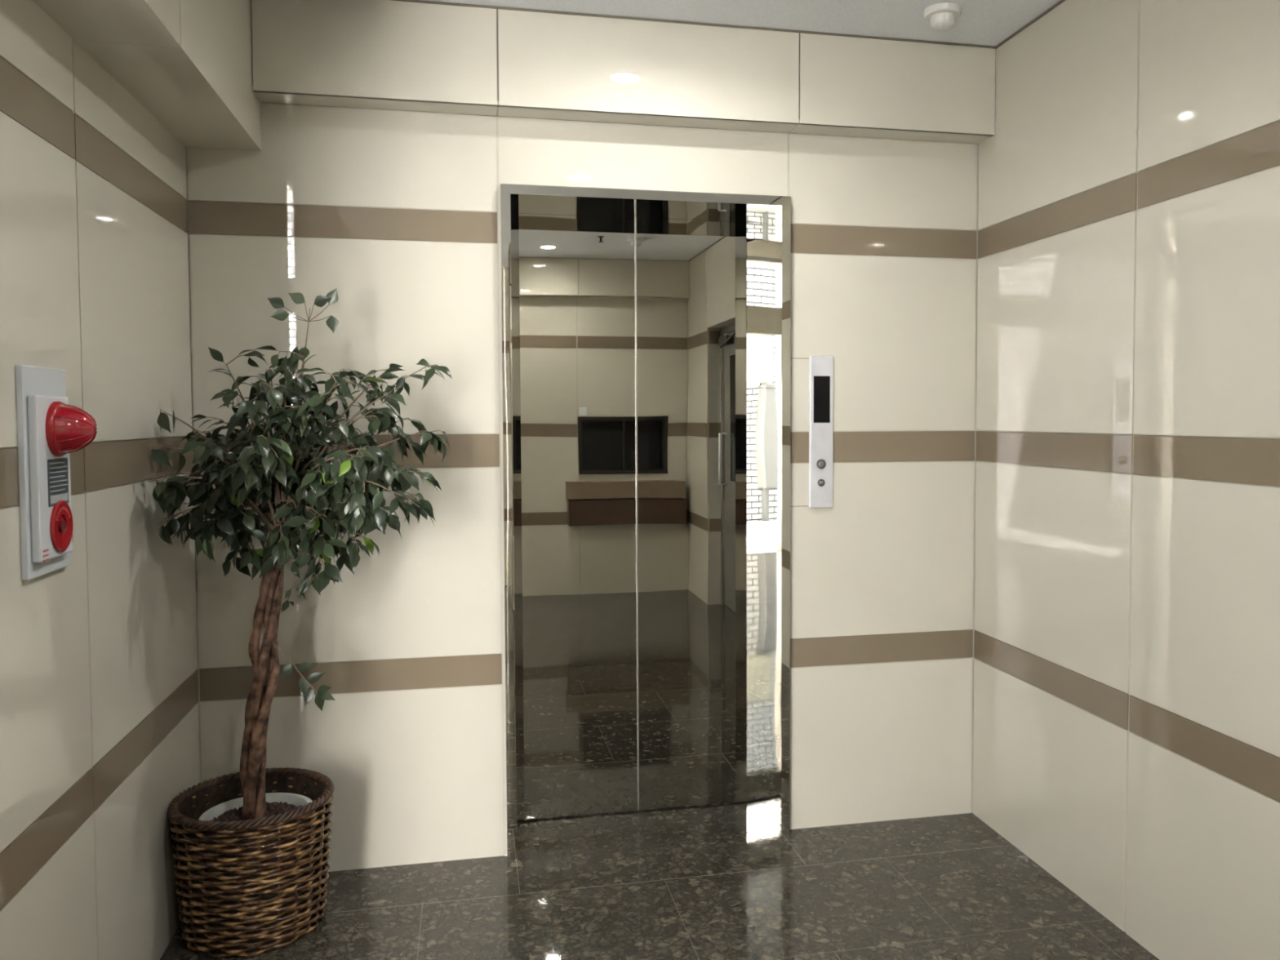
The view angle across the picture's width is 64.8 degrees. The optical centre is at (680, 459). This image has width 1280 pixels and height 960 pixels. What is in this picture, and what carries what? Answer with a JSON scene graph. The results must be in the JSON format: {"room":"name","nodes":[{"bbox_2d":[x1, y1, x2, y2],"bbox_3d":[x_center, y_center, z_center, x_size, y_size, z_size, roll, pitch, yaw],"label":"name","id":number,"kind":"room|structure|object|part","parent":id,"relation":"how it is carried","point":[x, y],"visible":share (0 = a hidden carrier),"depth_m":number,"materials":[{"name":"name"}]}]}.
{"room":"elevator lobby","nodes":[
{"label":"elevator lobby","id":0,"kind":"room"},
{"bbox_2d":[0,0,200,959],"bbox_3d":[-1.331,0.006,2.143,0.120,2.639,1.720,-1,2,-12],"label":"wall","id":1,"kind":"structure","parent":0,"point":[100,710],"depth_m":2.20,"materials":[{"name":"beige tile"}]},
{"bbox_2d":[15,364,97,580],"bbox_3d":[-1.178,0.021,1.938,0.096,0.393,0.202,-1,2,-12],"label":"fire alarm","id":2,"kind":"object","parent":1,"relation":"attached to","point":[49,428],"visible":1,"depth_m":1.89,"materials":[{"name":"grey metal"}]},
{"bbox_3d":[-1.219,0.022,1.929,0.012,0.393,0.202,-1,2,-12],"label":"plate","id":3,"kind":"part","parent":2,"relation":"part of","materials":[{"name":"white plastic"}]},
{"bbox_3d":[-1.197,0.043,1.937,0.001,0.089,0.096,-1,2,-12],"label":"name plate","id":4,"kind":"part","parent":2,"relation":"part of","materials":[{"name":"grey metal"}]},
{"bbox_2d":[44,400,97,456],"bbox_3d":[-1.165,-0.059,1.940,0.068,0.106,0.106,-1,2,-12],"label":"lamp","id":5,"kind":"object","parent":2,"relation":"attached to","point":[68,428],"depth_m":1.91,"materials":[{"name":"red plastic"}]},
{"bbox_2d":[32,0,261,151],"bbox_3d":[-1.176,-1.098,2.129,0.211,0.432,1.722,-1,2,-12],"label":"ceiling beam","id":6,"kind":"structure","parent":1,"relation":"attached to","point":[188,63],"depth_m":2.38,"materials":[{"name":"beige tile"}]},
{"bbox_2d":[185,102,978,871],"bbox_3d":[-0.232,0.002,3.317,3.016,2.735,0.120,-1,2,-12],"label":"wall","id":7,"kind":"structure","parent":0,"point":[397,212],"depth_m":3.18,"materials":[{"name":"beige tile"}]},
{"bbox_2d":[250,0,995,144],"bbox_3d":[-0.102,-1.216,3.174,2.333,0.290,0.115,-1,2,-12],"label":"ceiling beam","id":8,"kind":"structure","parent":7,"relation":"attached to","point":[386,55],"depth_m":3.10,"materials":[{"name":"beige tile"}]},
{"bbox_2d":[808,355,833,507],"bbox_3d":[0.473,-0.092,3.395,0.082,0.511,0.020,-1,2,-12],"label":"panel","id":9,"kind":"object","parent":7,"relation":"attached to","point":[820,367],"visible":1,"depth_m":3.39,"materials":[{"name":"metal"}]},
{"bbox_2d":[160,800,1159,959],"bbox_3d":[-0.602,1.441,0.695,4.860,0.120,5.870,-1,2,-12],"label":"floor","id":10,"kind":"structure","parent":0,"point":[717,882],"depth_m":2.94,"materials":[{"name":"stone"}]},
{"bbox_2d":[167,767,333,958],"bbox_3d":[-1.181,1.108,2.793,0.423,0.372,0.423,1,3,25],"label":"wicker basket","id":11,"kind":"object","parent":10,"relation":"on","point":[248,887],"visible":0.92,"depth_m":2.65,"materials":[{"name":"brown wicker"}]},
{"bbox_2d":[146,288,452,822],"bbox_3d":[-0.991,0.407,2.735,0.748,1.753,0.555,-1,2,-12],"label":"potted tree","id":12,"kind":"object","parent":11,"relation":"in","point":[291,495],"visible":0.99,"depth_m":2.68,"materials":[{"name":"green plant"}]},
{"bbox_3d":[-1.172,1.130,2.796,0.296,0.306,0.296,-1,2,-12],"label":"pot","id":13,"kind":"part","parent":12,"relation":"part of","materials":[{"name":"white ceramic"}]},
{"bbox_2d":[424,0,1060,46],"bbox_3d":[-0.669,-1.358,0.565,4.980,1.215,5.870,-1,2,-12],"label":"ceiling","id":14,"kind":"structure","parent":0,"point":[980,22],"depth_m":3.06,"materials":[{"name":"paint"}]},
{"bbox_2d":[924,2,961,30],"bbox_3d":[0.792,-1.333,3.049,0.110,0.053,0.110,-1,2,-12],"label":"smoke detector","id":15,"kind":"object","parent":14,"relation":"attached to","point":[941,16],"visible":1,"depth_m":3.02,"materials":[{"name":"white paint"}]},
{"bbox_2d":[972,0,1279,959],"bbox_3d":[1.563,0.025,1.488,0.200,2.639,4.200,-1,2,-12],"label":"wall","id":16,"kind":"structure","parent":0,"point":[1126,718],"depth_m":2.67,"materials":[{"name":"beige tile"}]},
{"bbox_2d":[391,0,1065,48],"bbox_3d":[0.417,-1.256,0.724,2.328,0.006,4.885,-1,2,-12],"label":"trim","id":17,"kind":"structure","parent":16,"relation":"attached to","point":[1060,2],"depth_m":3.13,"materials":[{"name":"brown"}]},
{"bbox_3d":[-0.132,-0.009,3.568,1.600,2.735,0.330,-1,2,-12],"label":"wall","id":18,"kind":"structure","parent":0,"visible":0},
{"bbox_2d":[500,183,791,859],"bbox_3d":[-0.124,0.200,3.418,1.050,2.131,0.326,-1,2,-12],"label":"door","id":19,"kind":"structure","parent":18,"relation":"in","point":[646,334],"depth_m":3.53,"materials":[{"name":"silver metal"}]},
{"bbox_3d":[-0.413,0.196,3.509,0.520,2.119,0.030,-1,2,-12],"label":"panel","id":20,"kind":"part","parent":19,"relation":"part of","materials":[{"name":"silver metal"}]},
{"bbox_3d":[0.102,0.190,3.617,0.527,2.119,0.030,-1,2,-12],"label":"panel","id":21,"kind":"part","parent":19,"relation":"part of","materials":[{"name":"silver metal"}]}
]}

